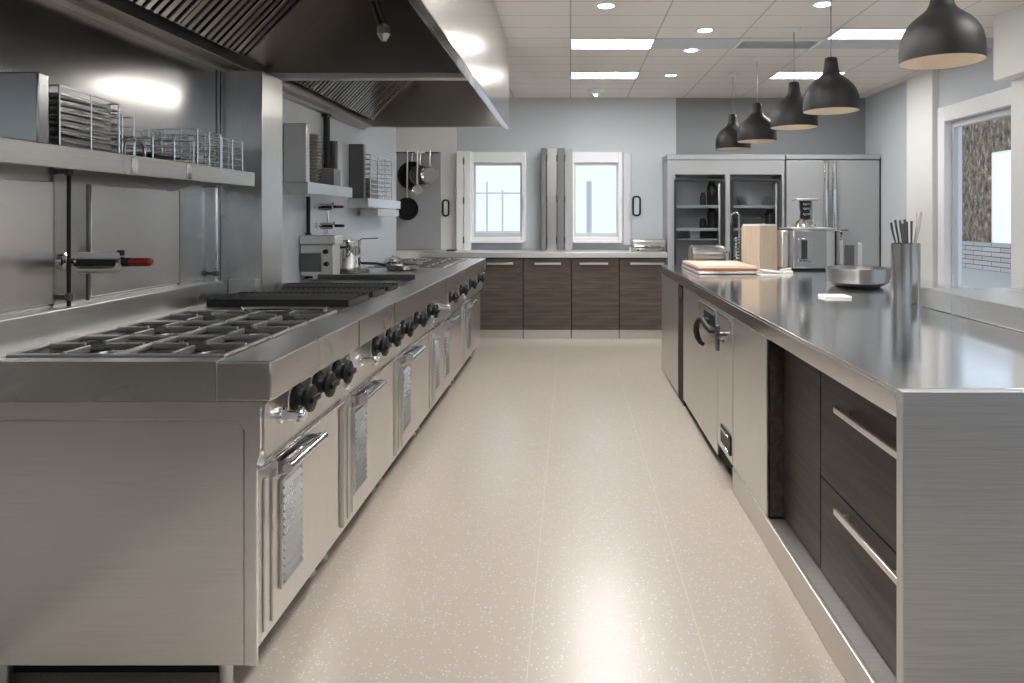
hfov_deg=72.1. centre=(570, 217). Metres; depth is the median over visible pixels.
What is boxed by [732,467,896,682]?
plinth
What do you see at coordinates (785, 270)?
folded cloth
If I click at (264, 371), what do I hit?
countertop
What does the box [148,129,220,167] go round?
wire basket
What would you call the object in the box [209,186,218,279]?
pipe
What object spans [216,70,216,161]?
trim
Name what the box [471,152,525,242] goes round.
window
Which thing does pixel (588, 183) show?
post
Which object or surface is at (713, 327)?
dishwasher
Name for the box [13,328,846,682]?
floor
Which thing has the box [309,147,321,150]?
plate
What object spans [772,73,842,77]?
diffuser
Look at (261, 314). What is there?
support
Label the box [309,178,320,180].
plate
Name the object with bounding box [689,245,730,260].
toaster
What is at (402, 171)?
pan
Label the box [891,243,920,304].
utensil holder
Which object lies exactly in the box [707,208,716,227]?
bottle
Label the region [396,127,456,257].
wall
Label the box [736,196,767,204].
mixing bowl
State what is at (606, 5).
recessed light
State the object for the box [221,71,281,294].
pillar
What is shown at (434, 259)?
support
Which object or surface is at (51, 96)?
tray
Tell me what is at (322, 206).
pot filler
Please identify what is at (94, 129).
tray
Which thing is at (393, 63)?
exhaust hood
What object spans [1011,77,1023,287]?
pillar
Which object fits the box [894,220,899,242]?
utensil
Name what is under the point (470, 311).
range
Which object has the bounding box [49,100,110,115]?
tray
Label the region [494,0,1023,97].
ceiling
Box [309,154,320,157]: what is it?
plate
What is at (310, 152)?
plate
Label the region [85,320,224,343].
support
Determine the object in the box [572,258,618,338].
base cabinet
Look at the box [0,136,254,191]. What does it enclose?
wall shelf
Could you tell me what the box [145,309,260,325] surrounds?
support
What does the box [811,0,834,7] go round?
recessed light
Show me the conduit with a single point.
(326, 116)
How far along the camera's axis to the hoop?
2.47 m
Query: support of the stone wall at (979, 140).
on the brick
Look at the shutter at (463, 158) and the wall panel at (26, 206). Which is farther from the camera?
the shutter at (463, 158)
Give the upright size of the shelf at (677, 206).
0.035 m
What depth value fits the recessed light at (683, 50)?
6.10 m
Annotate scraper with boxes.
[757,269,780,274]
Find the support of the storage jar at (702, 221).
on the display cabinet at (685, 176)
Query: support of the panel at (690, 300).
on the floor
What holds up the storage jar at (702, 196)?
on the display cabinet at (685, 176)
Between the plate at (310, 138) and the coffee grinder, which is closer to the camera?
the plate at (310, 138)
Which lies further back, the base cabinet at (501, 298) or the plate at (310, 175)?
the base cabinet at (501, 298)
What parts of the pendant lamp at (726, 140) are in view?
lamp shade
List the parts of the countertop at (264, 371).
grill grate, grill grate, grill grate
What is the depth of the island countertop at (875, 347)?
2.58 m
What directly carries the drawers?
on the floor
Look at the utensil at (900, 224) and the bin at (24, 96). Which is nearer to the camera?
the bin at (24, 96)
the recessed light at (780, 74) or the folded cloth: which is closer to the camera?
the folded cloth
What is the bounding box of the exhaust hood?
[50,0,509,129]
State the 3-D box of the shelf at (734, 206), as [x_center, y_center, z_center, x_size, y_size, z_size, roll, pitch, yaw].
[2.123,-0.127,8.305,0.536,0.035,0.370,0,0,0]
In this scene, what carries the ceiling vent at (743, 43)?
in the ceiling
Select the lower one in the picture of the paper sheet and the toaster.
the paper sheet
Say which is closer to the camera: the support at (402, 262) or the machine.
the machine
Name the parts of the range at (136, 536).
leg, panel, frame, leg, vent frame, gas lever, oven door, handle, rail, control panel, knob, leg, knob, knob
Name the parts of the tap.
spout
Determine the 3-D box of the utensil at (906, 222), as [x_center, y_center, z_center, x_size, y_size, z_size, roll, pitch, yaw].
[1.642,0.205,3.414,0.013,0.370,0.011,0,0,23]
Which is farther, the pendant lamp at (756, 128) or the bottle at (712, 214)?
the bottle at (712, 214)
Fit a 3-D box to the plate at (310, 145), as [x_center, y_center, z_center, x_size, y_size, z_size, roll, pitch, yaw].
[-1.672,-0.459,4.491,0.144,0.015,0.144,0,0,0]
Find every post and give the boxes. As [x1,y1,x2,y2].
[486,182,487,232]
[502,190,502,232]
[586,181,591,232]
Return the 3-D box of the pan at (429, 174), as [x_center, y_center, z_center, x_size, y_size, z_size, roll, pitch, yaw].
[-1.660,-0.599,8.273,0.212,0.402,0.054,0,0,0]
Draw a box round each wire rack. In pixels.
[49,84,119,152]
[365,154,391,199]
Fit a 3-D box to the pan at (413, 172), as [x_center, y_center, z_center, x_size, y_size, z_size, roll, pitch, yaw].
[-1.790,-0.585,8.344,0.252,0.429,0.073,0,0,0]
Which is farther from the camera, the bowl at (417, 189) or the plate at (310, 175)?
the bowl at (417, 189)
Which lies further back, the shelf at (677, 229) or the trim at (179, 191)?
the shelf at (677, 229)
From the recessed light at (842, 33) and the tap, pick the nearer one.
the recessed light at (842, 33)
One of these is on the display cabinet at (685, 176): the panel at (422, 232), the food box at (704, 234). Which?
the food box at (704, 234)
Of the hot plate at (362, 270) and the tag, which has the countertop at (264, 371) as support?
the hot plate at (362, 270)
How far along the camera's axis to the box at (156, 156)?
2.66 m
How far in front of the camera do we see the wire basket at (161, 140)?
2.75 m
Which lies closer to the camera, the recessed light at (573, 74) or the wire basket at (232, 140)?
the wire basket at (232, 140)
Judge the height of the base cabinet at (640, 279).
0.900 m
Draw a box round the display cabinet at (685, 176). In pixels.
[662,154,784,264]
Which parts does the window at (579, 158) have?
sill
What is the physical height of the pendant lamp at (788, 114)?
0.765 m
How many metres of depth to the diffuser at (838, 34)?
5.55 m
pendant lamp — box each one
[715,73,750,150]
[737,56,776,142]
[770,27,817,129]
[803,0,859,114]
[898,0,986,69]
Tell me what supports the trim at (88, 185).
attached to the wall at (160, 87)
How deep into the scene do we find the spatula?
3.40 m
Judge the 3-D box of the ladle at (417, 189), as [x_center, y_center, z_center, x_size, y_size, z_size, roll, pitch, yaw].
[-1.806,-0.532,8.266,0.122,0.535,0.048,0,0,0]
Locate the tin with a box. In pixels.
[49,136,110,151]
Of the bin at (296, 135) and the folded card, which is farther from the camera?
the bin at (296, 135)
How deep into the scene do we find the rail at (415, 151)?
8.42 m
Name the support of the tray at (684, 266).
on the island countertop at (875, 347)
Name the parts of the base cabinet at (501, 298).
handle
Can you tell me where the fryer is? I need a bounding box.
[300,235,342,278]
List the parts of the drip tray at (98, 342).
gas burner, gas burner, gas burner, gas burner, gas burner, gas burner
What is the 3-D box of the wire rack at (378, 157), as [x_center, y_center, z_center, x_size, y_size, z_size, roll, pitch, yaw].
[-1.673,-0.330,5.960,0.139,0.360,0.688,0,0,0]
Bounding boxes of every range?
[0,356,356,682]
[320,323,403,562]
[378,302,439,482]
[416,283,468,430]
[451,272,485,381]
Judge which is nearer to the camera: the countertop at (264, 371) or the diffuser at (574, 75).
the countertop at (264, 371)
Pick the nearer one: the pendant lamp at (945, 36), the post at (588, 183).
the pendant lamp at (945, 36)
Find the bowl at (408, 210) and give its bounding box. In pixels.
[396,198,417,219]
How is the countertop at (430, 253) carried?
on the base cabinet
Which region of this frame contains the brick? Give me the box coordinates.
[962,241,1010,273]
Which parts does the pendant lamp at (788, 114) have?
lamp shade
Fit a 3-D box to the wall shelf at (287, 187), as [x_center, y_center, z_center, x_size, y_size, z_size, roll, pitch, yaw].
[-1.673,-0.179,4.685,0.155,0.078,0.870,0,0,0]
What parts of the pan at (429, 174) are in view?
handle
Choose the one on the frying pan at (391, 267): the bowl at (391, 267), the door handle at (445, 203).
the bowl at (391, 267)
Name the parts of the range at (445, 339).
vent frame, gas lever, oven door, vent frame, control panel, rail, handle, knob, knob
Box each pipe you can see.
[58,168,72,305]
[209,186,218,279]
[305,197,311,234]
[327,210,328,234]
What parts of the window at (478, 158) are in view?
sill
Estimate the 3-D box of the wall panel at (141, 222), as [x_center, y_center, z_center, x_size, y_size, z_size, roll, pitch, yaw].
[-1.746,0.085,2.833,0.008,0.410,0.575,0,0,0]
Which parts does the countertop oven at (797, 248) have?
water tank, plate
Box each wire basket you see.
[99,137,193,162]
[105,114,134,155]
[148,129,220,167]
[177,137,242,170]
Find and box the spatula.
[913,211,922,243]
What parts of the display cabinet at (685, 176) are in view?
glass door, handle, glass door, handle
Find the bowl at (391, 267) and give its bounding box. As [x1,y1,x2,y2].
[386,264,418,270]
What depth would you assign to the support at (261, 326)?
2.49 m
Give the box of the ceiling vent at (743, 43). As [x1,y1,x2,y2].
[731,38,824,49]
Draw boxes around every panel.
[733,318,783,516]
[897,389,1023,682]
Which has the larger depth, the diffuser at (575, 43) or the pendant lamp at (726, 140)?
the pendant lamp at (726, 140)
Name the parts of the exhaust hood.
filler panel, panel, panel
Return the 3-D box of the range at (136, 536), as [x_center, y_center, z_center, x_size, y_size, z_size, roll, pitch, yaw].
[-1.241,0.930,2.320,0.918,0.840,0.754,0,0,0]
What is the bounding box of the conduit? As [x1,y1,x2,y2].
[322,113,331,167]
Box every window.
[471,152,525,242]
[573,152,621,242]
[938,87,1010,287]
[992,150,1010,243]
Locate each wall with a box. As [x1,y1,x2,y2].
[0,0,395,316]
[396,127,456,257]
[457,98,864,327]
[865,47,1010,267]
[962,115,1010,242]
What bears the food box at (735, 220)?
on the display cabinet at (685, 176)
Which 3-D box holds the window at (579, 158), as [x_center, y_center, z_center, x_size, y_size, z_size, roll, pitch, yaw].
[0.311,-0.245,8.535,0.637,1.100,0.230,0,0,0]
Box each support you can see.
[6,335,175,357]
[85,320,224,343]
[116,335,271,357]
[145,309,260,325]
[180,320,307,342]
[228,310,336,325]
[366,265,385,267]
[383,261,423,263]
[401,258,433,260]
[418,261,460,264]
[419,263,452,267]
[428,258,466,261]
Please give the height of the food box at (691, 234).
0.120 m
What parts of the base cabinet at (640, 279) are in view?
handle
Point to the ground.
(973, 278)
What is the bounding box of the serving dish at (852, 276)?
[825,265,890,287]
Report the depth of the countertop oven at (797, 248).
5.55 m
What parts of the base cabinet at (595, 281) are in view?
handle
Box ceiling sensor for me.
[587,88,604,95]
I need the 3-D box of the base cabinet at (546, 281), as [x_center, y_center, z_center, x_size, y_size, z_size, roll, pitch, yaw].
[-0.260,0.900,8.113,0.529,0.900,0.734,0,0,0]
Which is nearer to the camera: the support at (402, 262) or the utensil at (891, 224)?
the utensil at (891, 224)
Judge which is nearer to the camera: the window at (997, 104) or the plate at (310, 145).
the plate at (310, 145)
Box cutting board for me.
[682,260,756,270]
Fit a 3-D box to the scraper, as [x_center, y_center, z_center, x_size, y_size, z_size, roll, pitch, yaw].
[1.455,0.400,5.130,0.159,0.041,0.100,0,0,0]
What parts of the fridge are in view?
door, handle, handle, door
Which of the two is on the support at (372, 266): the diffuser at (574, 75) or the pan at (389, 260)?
the pan at (389, 260)
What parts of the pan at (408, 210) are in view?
handle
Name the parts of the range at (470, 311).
vent frame, oven door, handle, knob, control panel, rail, knob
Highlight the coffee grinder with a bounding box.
[792,199,818,227]
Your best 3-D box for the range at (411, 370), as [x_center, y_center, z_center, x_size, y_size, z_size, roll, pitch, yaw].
[-1.241,0.930,3.952,0.898,0.840,0.890,0,0,0]
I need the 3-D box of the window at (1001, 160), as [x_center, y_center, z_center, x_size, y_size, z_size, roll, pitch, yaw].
[11.120,-0.525,17.975,0.040,2.370,0.950,0,0,0]
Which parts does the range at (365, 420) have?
leg, vent frame, oven door, handle, gas lever, control panel, rail, knob, knob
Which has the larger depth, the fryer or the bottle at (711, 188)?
the bottle at (711, 188)
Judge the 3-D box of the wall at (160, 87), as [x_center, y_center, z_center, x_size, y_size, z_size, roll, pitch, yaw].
[-1.810,-0.055,1.910,0.120,2.810,10.220,0,0,0]
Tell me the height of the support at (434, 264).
0.034 m
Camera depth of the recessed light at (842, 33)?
5.52 m
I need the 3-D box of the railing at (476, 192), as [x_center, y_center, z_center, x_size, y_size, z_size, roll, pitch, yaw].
[-1.262,0.462,12.080,0.812,1.875,0.040,0,0,0]
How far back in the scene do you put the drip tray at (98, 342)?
2.39 m
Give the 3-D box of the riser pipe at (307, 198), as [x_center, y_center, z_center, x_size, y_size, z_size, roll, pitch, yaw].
[-1.730,-0.012,4.620,0.044,0.252,0.044,0,0,0]
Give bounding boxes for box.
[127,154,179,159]
[317,168,339,185]
[360,209,398,215]
[365,178,376,197]
[688,231,699,238]
[701,226,716,238]
[733,218,761,227]
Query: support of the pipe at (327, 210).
attached to the wall at (160, 87)
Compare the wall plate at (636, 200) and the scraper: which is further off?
the wall plate at (636, 200)
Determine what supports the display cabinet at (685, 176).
on the floor
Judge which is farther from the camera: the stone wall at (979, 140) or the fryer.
the stone wall at (979, 140)
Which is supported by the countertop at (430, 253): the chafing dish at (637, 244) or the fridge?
the chafing dish at (637, 244)
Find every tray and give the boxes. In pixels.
[49,94,110,109]
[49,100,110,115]
[49,107,110,121]
[49,114,110,128]
[49,121,110,134]
[49,128,110,140]
[51,316,325,357]
[682,265,761,273]
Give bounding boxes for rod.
[241,306,328,312]
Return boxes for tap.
[730,212,739,261]
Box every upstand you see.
[0,279,226,351]
[228,279,258,293]
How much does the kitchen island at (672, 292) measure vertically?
0.855 m
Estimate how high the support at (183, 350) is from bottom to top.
0.034 m
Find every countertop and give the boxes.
[0,258,485,400]
[419,250,666,257]
[661,265,1023,416]
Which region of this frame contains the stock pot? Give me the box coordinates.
[340,240,361,270]
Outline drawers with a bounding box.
[821,371,896,675]
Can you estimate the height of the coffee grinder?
0.232 m
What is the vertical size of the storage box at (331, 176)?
0.120 m
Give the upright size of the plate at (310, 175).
0.015 m
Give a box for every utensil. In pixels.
[890,222,895,242]
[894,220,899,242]
[899,220,903,243]
[901,223,905,243]
[903,219,906,243]
[906,222,908,243]
[910,221,912,243]
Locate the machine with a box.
[830,229,861,265]
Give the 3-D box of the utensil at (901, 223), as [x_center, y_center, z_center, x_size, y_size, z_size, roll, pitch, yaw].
[1.617,0.209,3.395,0.025,0.362,0.012,0,0,0]
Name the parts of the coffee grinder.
plate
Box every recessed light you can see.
[570,38,654,48]
[570,71,639,78]
[595,2,616,9]
[663,73,678,76]
[682,49,699,52]
[695,27,714,32]
[769,71,846,78]
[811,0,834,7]
[825,27,906,39]
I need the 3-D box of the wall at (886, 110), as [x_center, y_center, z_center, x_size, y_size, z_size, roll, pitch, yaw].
[3.675,-0.055,2.675,0.150,2.810,11.750,0,0,0]
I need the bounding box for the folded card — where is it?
[818,294,851,298]
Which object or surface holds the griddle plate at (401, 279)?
on the countertop at (264, 371)
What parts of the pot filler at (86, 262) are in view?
arm, arm, lever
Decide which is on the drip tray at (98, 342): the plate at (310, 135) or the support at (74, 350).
the support at (74, 350)
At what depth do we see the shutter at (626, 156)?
8.50 m
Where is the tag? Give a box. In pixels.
[194,152,203,162]
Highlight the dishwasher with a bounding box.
[693,296,733,470]
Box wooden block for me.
[741,224,776,269]
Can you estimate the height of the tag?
0.040 m
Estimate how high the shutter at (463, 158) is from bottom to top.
1.182 m
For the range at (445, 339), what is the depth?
4.89 m
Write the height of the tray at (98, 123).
0.016 m
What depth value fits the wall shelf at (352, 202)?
5.62 m
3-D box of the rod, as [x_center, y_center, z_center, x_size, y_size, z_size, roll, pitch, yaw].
[-1.163,0.372,2.855,0.346,0.025,0.079,0,0,-8]
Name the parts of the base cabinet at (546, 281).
handle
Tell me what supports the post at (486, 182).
on the ground
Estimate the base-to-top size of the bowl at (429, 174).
0.212 m
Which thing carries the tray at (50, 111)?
on the tray at (98, 123)
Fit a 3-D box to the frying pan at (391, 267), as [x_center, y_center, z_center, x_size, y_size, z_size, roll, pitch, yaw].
[-1.378,0.367,5.340,0.447,0.065,0.250,0,0,0]
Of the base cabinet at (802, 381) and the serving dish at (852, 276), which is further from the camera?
the serving dish at (852, 276)
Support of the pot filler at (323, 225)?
attached to the wall at (160, 87)
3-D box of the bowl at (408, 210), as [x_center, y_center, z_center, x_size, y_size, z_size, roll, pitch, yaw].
[-1.944,-0.102,8.348,0.272,0.272,0.053,0,0,0]
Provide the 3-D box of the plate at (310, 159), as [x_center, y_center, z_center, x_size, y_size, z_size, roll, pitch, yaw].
[-1.675,-0.373,4.506,0.144,0.015,0.144,0,0,0]
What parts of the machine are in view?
panel, tank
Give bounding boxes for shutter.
[456,151,471,249]
[541,148,572,249]
[623,153,630,244]
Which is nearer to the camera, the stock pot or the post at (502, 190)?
the stock pot
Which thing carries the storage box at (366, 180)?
in the wire rack at (378, 157)
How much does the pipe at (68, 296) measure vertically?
0.499 m
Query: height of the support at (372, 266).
0.034 m
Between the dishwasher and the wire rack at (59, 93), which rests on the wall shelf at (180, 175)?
the wire rack at (59, 93)
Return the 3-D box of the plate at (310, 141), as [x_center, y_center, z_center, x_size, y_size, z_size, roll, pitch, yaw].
[-1.673,-0.480,4.496,0.144,0.015,0.144,0,0,0]
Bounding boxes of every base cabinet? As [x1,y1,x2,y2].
[480,258,522,338]
[523,258,570,338]
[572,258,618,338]
[619,258,666,338]
[784,349,821,568]
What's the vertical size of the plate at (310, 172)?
0.015 m
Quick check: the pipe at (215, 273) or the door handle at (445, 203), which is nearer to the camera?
the pipe at (215, 273)
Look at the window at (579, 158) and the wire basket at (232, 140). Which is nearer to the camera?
the wire basket at (232, 140)
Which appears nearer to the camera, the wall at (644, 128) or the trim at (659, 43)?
the trim at (659, 43)
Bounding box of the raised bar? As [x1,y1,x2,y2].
[921,288,1023,331]
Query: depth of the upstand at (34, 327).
2.51 m
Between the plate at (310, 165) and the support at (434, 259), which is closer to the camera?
the plate at (310, 165)
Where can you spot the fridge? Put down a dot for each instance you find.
(846, 186)
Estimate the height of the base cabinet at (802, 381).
0.733 m
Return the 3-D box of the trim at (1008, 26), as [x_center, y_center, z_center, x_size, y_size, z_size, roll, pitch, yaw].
[3.341,-1.228,4.650,0.518,0.465,0.900,0,0,0]
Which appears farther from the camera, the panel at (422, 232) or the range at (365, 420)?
the panel at (422, 232)
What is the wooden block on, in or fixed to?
on the island countertop at (875, 347)
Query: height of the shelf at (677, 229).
0.035 m
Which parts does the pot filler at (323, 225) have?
arm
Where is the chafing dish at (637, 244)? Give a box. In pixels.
[630,239,665,250]
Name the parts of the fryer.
tank panel, lid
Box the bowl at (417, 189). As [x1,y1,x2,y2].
[412,185,421,194]
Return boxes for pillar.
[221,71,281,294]
[907,70,938,281]
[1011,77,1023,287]
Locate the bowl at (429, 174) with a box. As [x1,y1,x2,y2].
[421,166,438,183]
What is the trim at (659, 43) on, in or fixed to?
attached to the ceiling
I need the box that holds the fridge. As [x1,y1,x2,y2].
[784,154,879,265]
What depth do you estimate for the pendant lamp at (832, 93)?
4.48 m
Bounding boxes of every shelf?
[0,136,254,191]
[282,182,351,197]
[348,198,399,208]
[676,205,717,207]
[676,228,717,230]
[676,238,717,239]
[730,205,774,207]
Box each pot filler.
[58,250,153,272]
[313,203,343,209]
[314,222,344,228]
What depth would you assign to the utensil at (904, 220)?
3.40 m
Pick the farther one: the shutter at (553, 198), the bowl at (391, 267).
the shutter at (553, 198)
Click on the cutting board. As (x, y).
(697, 265)
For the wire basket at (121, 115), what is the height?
0.150 m
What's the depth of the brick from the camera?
18.47 m
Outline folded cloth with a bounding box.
[779,268,792,272]
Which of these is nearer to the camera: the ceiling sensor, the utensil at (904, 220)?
the utensil at (904, 220)
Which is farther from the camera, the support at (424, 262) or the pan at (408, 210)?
the pan at (408, 210)
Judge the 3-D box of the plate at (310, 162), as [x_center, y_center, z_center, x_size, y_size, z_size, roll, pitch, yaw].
[-1.678,-0.351,4.492,0.144,0.015,0.144,0,0,0]
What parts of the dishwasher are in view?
handle, control frame, door, panel trim, service panel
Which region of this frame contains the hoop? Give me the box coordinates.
[122,135,146,156]
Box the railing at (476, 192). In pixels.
[476,192,519,232]
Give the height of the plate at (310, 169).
0.015 m
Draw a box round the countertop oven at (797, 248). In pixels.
[777,227,836,269]
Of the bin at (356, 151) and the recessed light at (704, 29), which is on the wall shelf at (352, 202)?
the bin at (356, 151)
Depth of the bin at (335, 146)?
5.00 m
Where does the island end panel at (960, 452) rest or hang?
on the floor
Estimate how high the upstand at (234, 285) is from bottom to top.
0.094 m
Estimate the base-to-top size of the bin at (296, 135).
0.360 m
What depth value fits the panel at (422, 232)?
8.47 m
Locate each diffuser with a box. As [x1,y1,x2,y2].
[572,40,652,47]
[572,73,637,77]
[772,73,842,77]
[828,30,904,38]
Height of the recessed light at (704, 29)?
0.008 m
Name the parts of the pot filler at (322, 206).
arm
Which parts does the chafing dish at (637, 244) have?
lid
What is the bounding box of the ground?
[962,267,1010,287]
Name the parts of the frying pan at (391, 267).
handle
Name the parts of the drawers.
drawer, drawer, handle, handle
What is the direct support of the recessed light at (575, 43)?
in the ceiling
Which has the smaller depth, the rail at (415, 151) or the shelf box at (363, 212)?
the shelf box at (363, 212)
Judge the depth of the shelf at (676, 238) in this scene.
8.12 m
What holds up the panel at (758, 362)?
on the floor
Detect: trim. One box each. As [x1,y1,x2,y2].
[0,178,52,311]
[87,184,89,299]
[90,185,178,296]
[178,191,179,284]
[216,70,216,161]
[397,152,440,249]
[651,38,992,48]
[878,157,880,266]
[993,3,1023,80]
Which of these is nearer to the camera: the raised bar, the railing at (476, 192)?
the raised bar
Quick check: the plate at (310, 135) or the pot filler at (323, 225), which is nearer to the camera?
the plate at (310, 135)
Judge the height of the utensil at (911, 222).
0.374 m
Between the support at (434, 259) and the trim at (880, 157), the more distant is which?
the trim at (880, 157)
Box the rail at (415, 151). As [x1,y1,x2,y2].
[396,151,438,152]
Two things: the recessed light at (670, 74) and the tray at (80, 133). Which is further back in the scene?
the recessed light at (670, 74)
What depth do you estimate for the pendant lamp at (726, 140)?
7.01 m
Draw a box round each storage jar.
[700,193,705,204]
[700,218,705,227]
[765,209,774,223]
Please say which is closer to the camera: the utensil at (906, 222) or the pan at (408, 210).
the utensil at (906, 222)
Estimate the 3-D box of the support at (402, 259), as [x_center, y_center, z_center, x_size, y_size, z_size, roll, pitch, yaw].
[-1.466,0.405,6.519,0.312,0.034,0.378,0,0,0]
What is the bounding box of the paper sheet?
[701,262,735,264]
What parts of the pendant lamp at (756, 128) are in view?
lamp shade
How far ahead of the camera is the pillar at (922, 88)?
6.97 m
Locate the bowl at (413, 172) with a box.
[409,165,426,185]
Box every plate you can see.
[303,274,415,285]
[309,134,321,137]
[309,137,320,140]
[309,140,320,143]
[309,144,320,147]
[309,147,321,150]
[309,151,321,153]
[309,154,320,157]
[309,157,321,160]
[309,161,319,163]
[309,164,320,167]
[309,168,320,170]
[309,171,320,173]
[309,174,320,177]
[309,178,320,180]
[340,268,368,273]
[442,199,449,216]
[632,196,640,215]
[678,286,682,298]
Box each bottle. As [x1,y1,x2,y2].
[707,181,716,204]
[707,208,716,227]
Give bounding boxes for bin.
[0,72,48,142]
[284,123,308,181]
[330,141,341,185]
[349,144,364,197]
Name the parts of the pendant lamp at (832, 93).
cord, lamp shade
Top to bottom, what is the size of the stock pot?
0.212 m
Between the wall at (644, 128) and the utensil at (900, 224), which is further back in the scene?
the wall at (644, 128)
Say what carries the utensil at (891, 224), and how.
in the utensil holder
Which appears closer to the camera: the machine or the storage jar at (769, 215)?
the machine
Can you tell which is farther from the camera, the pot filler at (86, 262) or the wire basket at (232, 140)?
the wire basket at (232, 140)
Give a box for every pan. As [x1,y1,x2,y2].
[361,262,418,270]
[384,255,400,263]
[396,151,417,219]
[397,151,418,189]
[409,151,426,185]
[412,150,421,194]
[421,150,438,183]
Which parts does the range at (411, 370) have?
vent frame, knob, oven door, handle, control panel, rail, knob, knob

